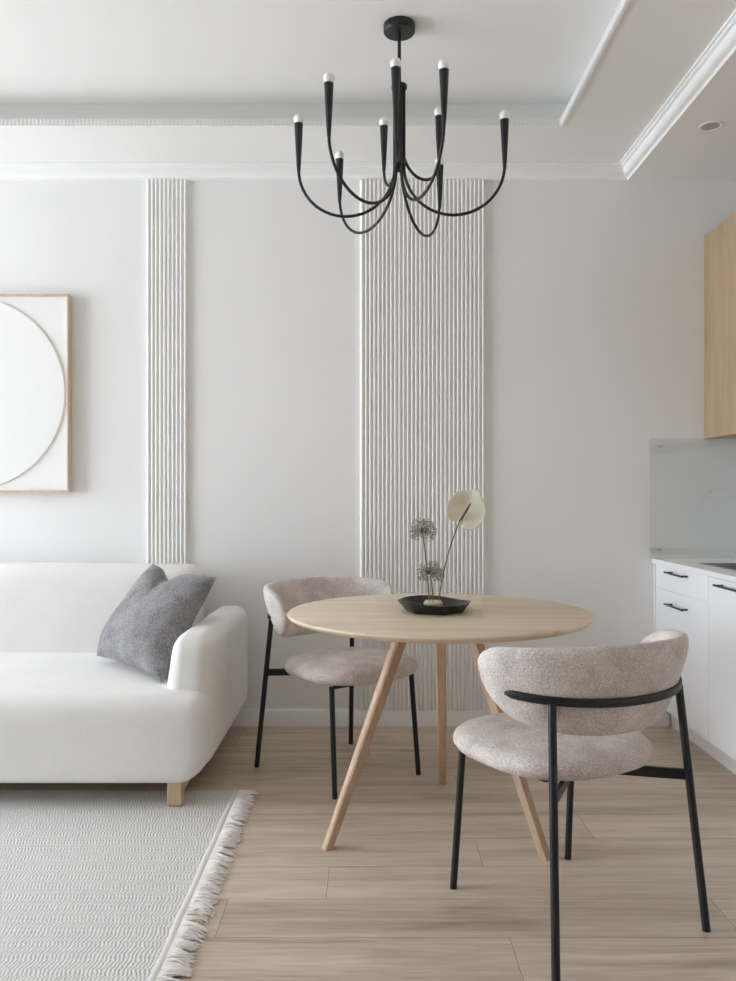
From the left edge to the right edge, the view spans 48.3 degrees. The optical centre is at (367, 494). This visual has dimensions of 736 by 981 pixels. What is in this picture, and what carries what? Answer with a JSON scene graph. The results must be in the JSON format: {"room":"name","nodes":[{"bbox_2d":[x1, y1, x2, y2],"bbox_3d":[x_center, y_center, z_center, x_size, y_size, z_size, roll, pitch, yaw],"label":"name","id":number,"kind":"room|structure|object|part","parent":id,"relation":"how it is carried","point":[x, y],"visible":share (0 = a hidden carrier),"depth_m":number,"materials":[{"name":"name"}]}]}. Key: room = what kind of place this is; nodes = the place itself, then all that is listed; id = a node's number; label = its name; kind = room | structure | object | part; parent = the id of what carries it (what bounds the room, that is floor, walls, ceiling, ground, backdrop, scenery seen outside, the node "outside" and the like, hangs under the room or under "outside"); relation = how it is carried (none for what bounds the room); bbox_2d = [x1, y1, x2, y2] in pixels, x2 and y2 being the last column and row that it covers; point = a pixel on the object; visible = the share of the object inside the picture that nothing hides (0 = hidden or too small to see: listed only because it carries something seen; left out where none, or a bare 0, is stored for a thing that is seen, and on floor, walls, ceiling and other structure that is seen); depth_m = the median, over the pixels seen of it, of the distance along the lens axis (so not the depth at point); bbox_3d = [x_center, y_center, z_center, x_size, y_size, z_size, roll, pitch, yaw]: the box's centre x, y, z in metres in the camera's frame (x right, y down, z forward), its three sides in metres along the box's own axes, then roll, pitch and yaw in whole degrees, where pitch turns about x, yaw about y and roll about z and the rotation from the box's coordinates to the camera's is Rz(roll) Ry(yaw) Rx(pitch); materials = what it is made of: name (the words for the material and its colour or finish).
{"room":"dining room","nodes":[
{"label":"dining room","id":0,"kind":"room"},
{"bbox_2d":[0,181,735,725],"bbox_3d":[-2.083,-0.342,4.162,8.435,3.095,0.100,0,0,0],"label":"wall","id":1,"kind":"structure","parent":0,"point":[594,290],"depth_m":4.11,"materials":[{"name":"paint"}]},
{"bbox_2d":[0,294,71,491],"bbox_3d":[-1.983,-0.505,4.087,0.998,0.982,0.050,0,0,0],"label":"wall art","id":2,"kind":"object","parent":1,"relation":"attached to","point":[36,329],"visible":1,"depth_m":4.07,"materials":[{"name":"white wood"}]},
{"bbox_2d":[147,179,187,563],"bbox_3d":[-1.006,-0.251,4.102,0.205,2.648,0.020,0,0,0],"label":"slatted wall panel","id":3,"kind":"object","parent":1,"relation":"attached to","point":[167,201],"depth_m":4.09,"materials":[{"name":"paint"}]},
{"bbox_2d":[0,9,735,180],"bbox_3d":[-2.446,-1.609,0.556,7.509,0.070,7.112,0,0,0],"label":"trim","id":4,"kind":"structure","parent":1,"relation":"attached to","point":[722,47],"depth_m":4.07,"materials":[{"name":"paint"}]},
{"bbox_2d":[360,179,484,709],"bbox_3d":[0.273,-0.251,4.102,0.626,2.648,0.020,0,0,0],"label":"slatted wall panel","id":5,"kind":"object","parent":1,"relation":"attached to","point":[422,299],"depth_m":4.10,"materials":[{"name":"paint"}]},
{"bbox_2d":[231,709,668,725],"bbox_3d":[-2.348,1.115,4.104,7.705,0.083,0.016,0,0,0],"label":"baseboard","id":6,"kind":"structure","parent":1,"relation":"attached to","point":[245,717],"depth_m":4.10,"materials":[{"name":"paint"}]},
{"bbox_2d":[0,726,735,980],"bbox_3d":[-2.083,1.196,0.556,8.435,0.080,7.312,0,0,0],"label":"floor","id":7,"kind":"structure","parent":0,"point":[380,904],"depth_m":2.52,"materials":[{"name":"brown wood"}]},
{"bbox_2d":[0,562,247,805],"bbox_3d":[-1.894,0.743,3.534,2.612,0.826,1.103,0,0,0],"label":"sofa","id":8,"kind":"object","parent":7,"relation":"on","point":[69,713],"visible":0.94,"depth_m":3.11,"materials":[{"name":"fabric"}]},
{"bbox_3d":[-1.909,0.595,3.892,2.212,0.530,0.386,0,0,0],"label":"backrest","id":9,"kind":"part","parent":8,"relation":"part of","materials":[{"name":"fabric"}]},
{"bbox_3d":[-1.894,0.880,3.466,2.604,0.340,0.968,0,0,0],"label":"seat","id":10,"kind":"part","parent":8,"relation":"part of","materials":[{"name":"fabric"}]},
{"bbox_2d":[97,564,216,681],"bbox_3d":[-0.901,0.520,3.458,0.535,0.409,0.348,0,0,41],"label":"throw pillow","id":11,"kind":"object","parent":8,"relation":"on","point":[142,632],"visible":0.96,"depth_m":3.35,"materials":[{"name":"fabric"}]},
{"bbox_3d":[-0.715,1.092,3.050,0.052,0.108,0.055,0,0,0],"label":"leg","id":12,"kind":"part","parent":8,"relation":"part of","materials":[{"name":"brown wood"}]},
{"bbox_3d":[-0.684,0.790,3.579,0.192,0.512,0.982,0,0,0],"label":"armrest","id":13,"kind":"part","parent":8,"relation":"part of","materials":[{"name":"fabric"}]},
{"bbox_2d":[0,790,258,980],"bbox_3d":[-1.809,1.147,2.118,2.782,0.018,2.168,0,0,0],"label":"rug","id":14,"kind":"object","parent":7,"relation":"on","point":[96,885],"visible":1,"depth_m":2.45,"materials":[{"name":"white fabric"}]},
{"bbox_2d":[254,576,420,798],"bbox_3d":[-0.107,0.762,3.441,0.628,0.790,0.616,0,0,-39],"label":"dining chair","id":15,"kind":"object","parent":7,"relation":"on","point":[337,667],"visible":0.77,"depth_m":3.40,"materials":[{"name":"fabric"}]},
{"bbox_3d":[-0.440,0.835,3.477,0.091,0.645,0.021,0,0,18],"label":"leg","id":16,"kind":"part","parent":15,"relation":"part of","materials":[{"name":"black metal"}]},
{"bbox_3d":[-0.204,0.489,3.560,0.628,0.244,0.309,0,0,-39],"label":"backrest","id":17,"kind":"part","parent":15,"relation":"part of","materials":[{"name":"fabric"}]},
{"bbox_3d":[-0.133,0.947,3.138,0.021,0.420,0.056,0,0,-23],"label":"leg","id":18,"kind":"part","parent":15,"relation":"part of","materials":[{"name":"black metal"}]},
{"bbox_3d":[-0.075,0.701,3.401,0.527,0.079,0.514,0,0,-39],"label":"seat","id":19,"kind":"part","parent":15,"relation":"part of","materials":[{"name":"fabric"}]},
{"bbox_3d":[-0.076,0.835,3.774,0.021,0.645,0.091,0,0,-7],"label":"leg","id":20,"kind":"part","parent":15,"relation":"part of","materials":[{"name":"black metal"}]},
{"bbox_3d":[-0.074,0.743,3.401,0.420,0.008,0.325,0,0,-39],"label":"seat frame","id":21,"kind":"part","parent":15,"relation":"part of","materials":[{"name":"black metal"}]},
{"bbox_3d":[0.194,0.947,3.405,0.056,0.420,0.021,0,0,34],"label":"leg","id":22,"kind":"part","parent":15,"relation":"part of","materials":[{"name":"black metal"}]},
{"bbox_2d":[287,593,594,861],"bbox_3d":[0.247,0.781,2.866,1.055,0.750,1.055,0,0,0],"label":"dining table","id":23,"kind":"object","parent":7,"relation":"on","point":[380,617],"visible":0.88,"depth_m":2.72,"materials":[{"name":"brown wood"}]},
{"bbox_3d":[0.003,0.792,2.747,0.334,0.727,0.042,0,0,-26],"label":"leg","id":24,"kind":"part","parent":23,"relation":"part of","materials":[{"name":"brown wood"}]},
{"bbox_2d":[397,595,470,614],"bbox_3d":[0.231,0.384,2.862,0.261,0.044,0.259,0,0,0],"label":"bowl","id":25,"kind":"object","parent":23,"relation":"on","point":[413,604],"visible":0.97,"depth_m":2.80,"materials":[{"name":"black ceramic"}]},
{"bbox_2d":[423,599,442,605],"bbox_3d":[0.227,0.383,2.860,0.067,0.033,0.067,0,0,0],"label":"frog","id":26,"kind":"object","parent":25,"relation":"in","point":[427,602],"visible":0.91,"depth_m":2.84,"materials":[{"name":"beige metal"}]},
{"bbox_2d":[409,517,436,599],"bbox_3d":[0.192,0.227,2.872,0.101,0.299,0.096,0,0,0],"label":"flower","id":27,"kind":"object","parent":26,"relation":"in","point":[421,530],"visible":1,"depth_m":2.87,"materials":[{"name":"plant"}]},
{"bbox_3d":[0.204,0.252,2.870,0.029,0.249,0.011,0,0,14],"label":"stem","id":28,"kind":"part","parent":27,"relation":"part of","materials":[{"name":"green plant"}]},
{"bbox_2d":[417,560,444,601],"bbox_3d":[0.216,0.301,2.840,0.099,0.151,0.094,0,0,0],"label":"flower","id":29,"kind":"object","parent":26,"relation":"in","point":[431,571],"visible":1,"depth_m":2.83,"materials":[{"name":"plant"}]},
{"bbox_3d":[0.222,0.323,2.842,0.019,0.107,0.007,0,0,-44],"label":"stem","id":30,"kind":"part","parent":29,"relation":"part of","materials":[{"name":"green plant"}]},
{"bbox_2d":[438,489,485,601],"bbox_3d":[0.327,0.178,2.846,0.167,0.397,0.039,0,0,7],"label":"flower","id":31,"kind":"object","parent":26,"relation":"in","point":[468,507],"visible":1,"depth_m":2.86,"materials":[{"name":"beige plant"}]},
{"bbox_3d":[0.285,0.230,2.862,0.080,0.293,0.005,0,0,3],"label":"stem","id":32,"kind":"part","parent":31,"relation":"part of","materials":[{"name":"plant"}]},
{"bbox_3d":[0.280,0.792,3.136,0.042,0.727,0.335,0,0,7],"label":"leg","id":33,"kind":"part","parent":23,"relation":"part of","materials":[{"name":"brown wood"}]},
{"bbox_3d":[0.451,0.792,2.698,0.325,0.727,0.042,0,0,39],"label":"leg","id":34,"kind":"part","parent":23,"relation":"part of","materials":[{"name":"brown wood"}]},
{"bbox_2d":[450,629,710,980],"bbox_3d":[0.550,0.762,2.300,0.628,0.790,0.616,0,0,-27],"label":"dining chair","id":35,"kind":"object","parent":7,"relation":"on","point":[571,714],"visible":1,"depth_m":2.08,"materials":[{"name":"fabric"}]},
{"bbox_3d":[0.263,0.947,2.398,0.021,0.420,0.056,0,0,-43],"label":"leg","id":36,"kind":"part","parent":35,"relation":"part of","materials":[{"name":"black metal"}]},
{"bbox_3d":[0.527,0.701,2.345,0.527,0.079,0.514,0,0,-27],"label":"seat","id":37,"kind":"part","parent":35,"relation":"part of","materials":[{"name":"fabric"}]},
{"bbox_3d":[0.449,0.835,1.980,0.021,0.645,0.091,0,0,5],"label":"leg","id":38,"kind":"part","parent":35,"relation":"part of","materials":[{"name":"black metal"}]},
{"bbox_3d":[0.639,0.947,2.590,0.021,0.420,0.056,0,0,-11],"label":"leg","id":39,"kind":"part","parent":35,"relation":"part of","materials":[{"name":"black metal"}]},
{"bbox_3d":[0.620,0.489,2.162,0.628,0.244,0.309,0,0,-27],"label":"backrest","id":40,"kind":"part","parent":35,"relation":"part of","materials":[{"name":"fabric"}]},
{"bbox_3d":[0.868,0.835,2.194,0.091,0.645,0.021,0,0,31],"label":"leg","id":41,"kind":"part","parent":35,"relation":"part of","materials":[{"name":"black metal"}]},
{"bbox_2d":[653,563,727,768],"bbox_3d":[1.716,0.748,3.783,0.633,0.816,0.654,0,0,0],"label":"base cabinet","id":42,"kind":"object","parent":7,"relation":"on","point":[680,597],"visible":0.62,"depth_m":3.66,"materials":[{"name":"paint"}]},
{"bbox_3d":[1.417,0.516,3.773,0.036,0.010,0.223,0,0,0],"label":"handle","id":43,"kind":"part","parent":42,"relation":"part of","materials":[{"name":"black metal"}]},
{"bbox_3d":[1.417,0.366,3.773,0.036,0.010,0.223,0,0,0],"label":"handle","id":44,"kind":"part","parent":42,"relation":"part of","materials":[{"name":"black metal"}]},
{"bbox_3d":[1.444,0.604,3.772,0.019,0.294,0.628,0,0,0],"label":"drawer","id":45,"kind":"part","parent":42,"relation":"part of","materials":[{"name":"paint"}]},
{"bbox_3d":[1.444,0.399,3.772,0.019,0.114,0.628,0,0,0],"label":"drawer","id":46,"kind":"part","parent":42,"relation":"part of","materials":[{"name":"paint"}]},
{"bbox_3d":[1.444,0.894,3.772,0.019,0.287,0.628,0,0,0],"label":"drawer","id":47,"kind":"part","parent":42,"relation":"part of","materials":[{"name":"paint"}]},
{"bbox_2d":[708,577,735,774],"bbox_3d":[1.716,0.748,3.156,0.633,0.816,0.600,0,0,0],"label":"base cabinet","id":48,"kind":"object","parent":7,"relation":"on","point":[721,593],"visible":0.85,"depth_m":3.32,"materials":[{"name":"paint"}]},
{"bbox_2d":[652,558,735,582],"bbox_3d":[1.729,0.329,3.483,0.610,0.022,1.255,0,0,0],"label":"countertop","id":49,"kind":"structure","parent":48,"relation":"on","point":[693,565],"depth_m":3.75,"materials":[{"name":"white stone"}]},
{"bbox_2d":[700,563,735,570],"bbox_3d":[1.725,0.411,3.550,0.376,0.193,0.496,0,0,0],"label":"sink","id":50,"kind":"object","parent":49,"relation":"in","point":[730,566],"visible":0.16,"depth_m":3.79,"materials":[{"name":"metal"}]},
{"bbox_2d":[719,566,735,569],"bbox_3d":[1.725,0.418,3.550,0.376,0.178,0.496,0,0,0],"label":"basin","id":51,"kind":"object","parent":50,"relation":"in","point":[724,567],"depth_m":3.79,"materials":[{"name":"metal"}]},
{"bbox_3d":[1.417,0.366,3.159,0.036,0.010,0.345,0,0,0],"label":"handle","id":52,"kind":"part","parent":48,"relation":"part of","materials":[{"name":"black metal"}]},
{"bbox_2d":[0,0,735,180],"bbox_3d":[-2.083,-1.732,0.556,8.235,0.314,7.112,0,0,0],"label":"ceiling","id":53,"kind":"structure","parent":0,"point":[60,59],"depth_m":3.42,"materials":[{"name":"paint"}]},
{"bbox_2d":[0,0,630,126],"bbox_3d":[-0.790,-1.653,1.076,3.319,0.032,5.152,0,0,0],"label":"trim","id":54,"kind":"structure","parent":53,"relation":"attached to","point":[623,4],"depth_m":3.63,"materials":[{"name":"paint"}]},
{"bbox_2d":[294,16,509,236],"bbox_3d":[0.126,-1.423,3.136,0.820,0.733,0.832,0,0,0],"label":"chandelier","id":55,"kind":"object","parent":53,"relation":"hanging from","point":[396,28],"visible":1,"depth_m":3.10,"materials":[{"name":"black metal"}]},
{"bbox_3d":[-0.265,-1.436,3.135,0.040,0.040,0.040,0,0,0],"label":"bulb","id":56,"kind":"part","parent":55,"relation":"part of","materials":[{"name":"white glass"}]},
{"bbox_3d":[-0.135,-1.436,2.828,0.040,0.040,0.040,0,0,0],"label":"bulb","id":57,"kind":"part","parent":55,"relation":"part of","materials":[{"name":"white glass"}]},
{"bbox_3d":[-0.120,-1.436,3.469,0.040,0.040,0.040,0,0,0],"label":"bulb","id":58,"kind":"part","parent":55,"relation":"part of","materials":[{"name":"white glass"}]},
{"bbox_3d":[-0.082,-1.300,3.127,0.378,0.488,0.028,0,0,0],"label":"arm","id":59,"kind":"part","parent":55,"relation":"part of"},
{"bbox_3d":[-0.014,-1.300,2.966,0.254,0.488,0.289,0,0,0],"label":"arm","id":60,"kind":"part","parent":55,"relation":"part of"},
{"bbox_3d":[-0.006,-1.300,3.301,0.012,0.488,0.417,0,0,-34],"label":"arm","id":61,"kind":"part","parent":55,"relation":"part of"},
{"bbox_3d":[0.065,-1.519,3.341,0.040,0.040,0.040,0,0,0],"label":"bulb","id":62,"kind":"part","parent":55,"relation":"part of","materials":[{"name":"white glass"}]},
{"bbox_3d":[0.090,-1.384,3.239,0.011,0.320,0.223,0,0,-14],"label":"arm","id":63,"kind":"part","parent":55,"relation":"part of"},
{"bbox_3d":[0.098,-1.519,2.886,0.040,0.040,0.040,0,0,0],"label":"bulb","id":64,"kind":"part","parent":55,"relation":"part of","materials":[{"name":"white glass"}]},
{"bbox_3d":[0.107,-1.384,2.994,0.012,0.320,0.227,0,0,5],"label":"arm","id":65,"kind":"part","parent":55,"relation":"part of"},
{"bbox_3d":[0.119,-1.494,3.119,0.013,0.530,0.013,0,0,-15],"label":"rod","id":66,"kind":"part","parent":55,"relation":"part of","materials":[{"name":"black metal"}]},
{"bbox_3d":[0.218,-1.300,3.334,0.011,0.488,0.450,0,0,25],"label":"arm","id":67,"kind":"part","parent":55,"relation":"part of"},
{"bbox_3d":[0.207,-1.384,3.192,0.206,0.320,0.011,0,0,-40],"label":"arm","id":68,"kind":"part","parent":55,"relation":"part of"},
{"bbox_3d":[0.190,-1.300,2.921,0.140,0.488,0.374,0,0,0],"label":"arm","id":69,"kind":"part","parent":55,"relation":"part of"},
{"bbox_3d":[0.282,-1.519,3.255,0.040,0.040,0.040,0,0,0],"label":"bulb","id":70,"kind":"part","parent":55,"relation":"part of","materials":[{"name":"white glass"}]},
{"bbox_3d":[0.309,-1.436,3.534,0.040,0.040,0.040,0,0,0],"label":"bulb","id":71,"kind":"part","parent":55,"relation":"part of","materials":[{"name":"white glass"}]},
{"bbox_3d":[0.254,-1.436,2.740,0.040,0.040,0.040,0,0,0],"label":"bulb","id":72,"kind":"part","parent":55,"relation":"part of","materials":[{"name":"white glass"}]},
{"bbox_3d":[0.327,-1.300,3.110,0.392,0.488,0.027,0,0,0],"label":"arm","id":73,"kind":"part","parent":55,"relation":"part of"},
{"bbox_3d":[0.517,-1.436,3.103,0.040,0.040,0.040,0,0,0],"label":"bulb","id":74,"kind":"part","parent":55,"relation":"part of","materials":[{"name":"white glass"}]},
{"bbox_2d":[698,121,722,131],"bbox_3d":[1.463,-1.573,3.500,0.100,0.004,0.100,0,0,0],"label":"recessed light","id":75,"kind":"object","parent":53,"relation":"in","point":[709,126],"visible":1,"depth_m":3.50,"materials":[{"name":"paint"}]},
{"bbox_3d":[2.085,-0.367,0.556,0.100,3.045,7.112,0,0,0],"label":"wall","id":76,"kind":"structure","parent":0,"visible":0},
{"bbox_2d":[704,212,735,438],"bbox_3d":[1.859,-0.790,2.606,0.348,1.018,3.010,0,0,0],"label":"upper cabinet","id":77,"kind":"object","parent":76,"relation":"attached to","point":[720,242],"visible":1,"depth_m":3.92,"materials":[{"name":"brown wood"}]}
]}

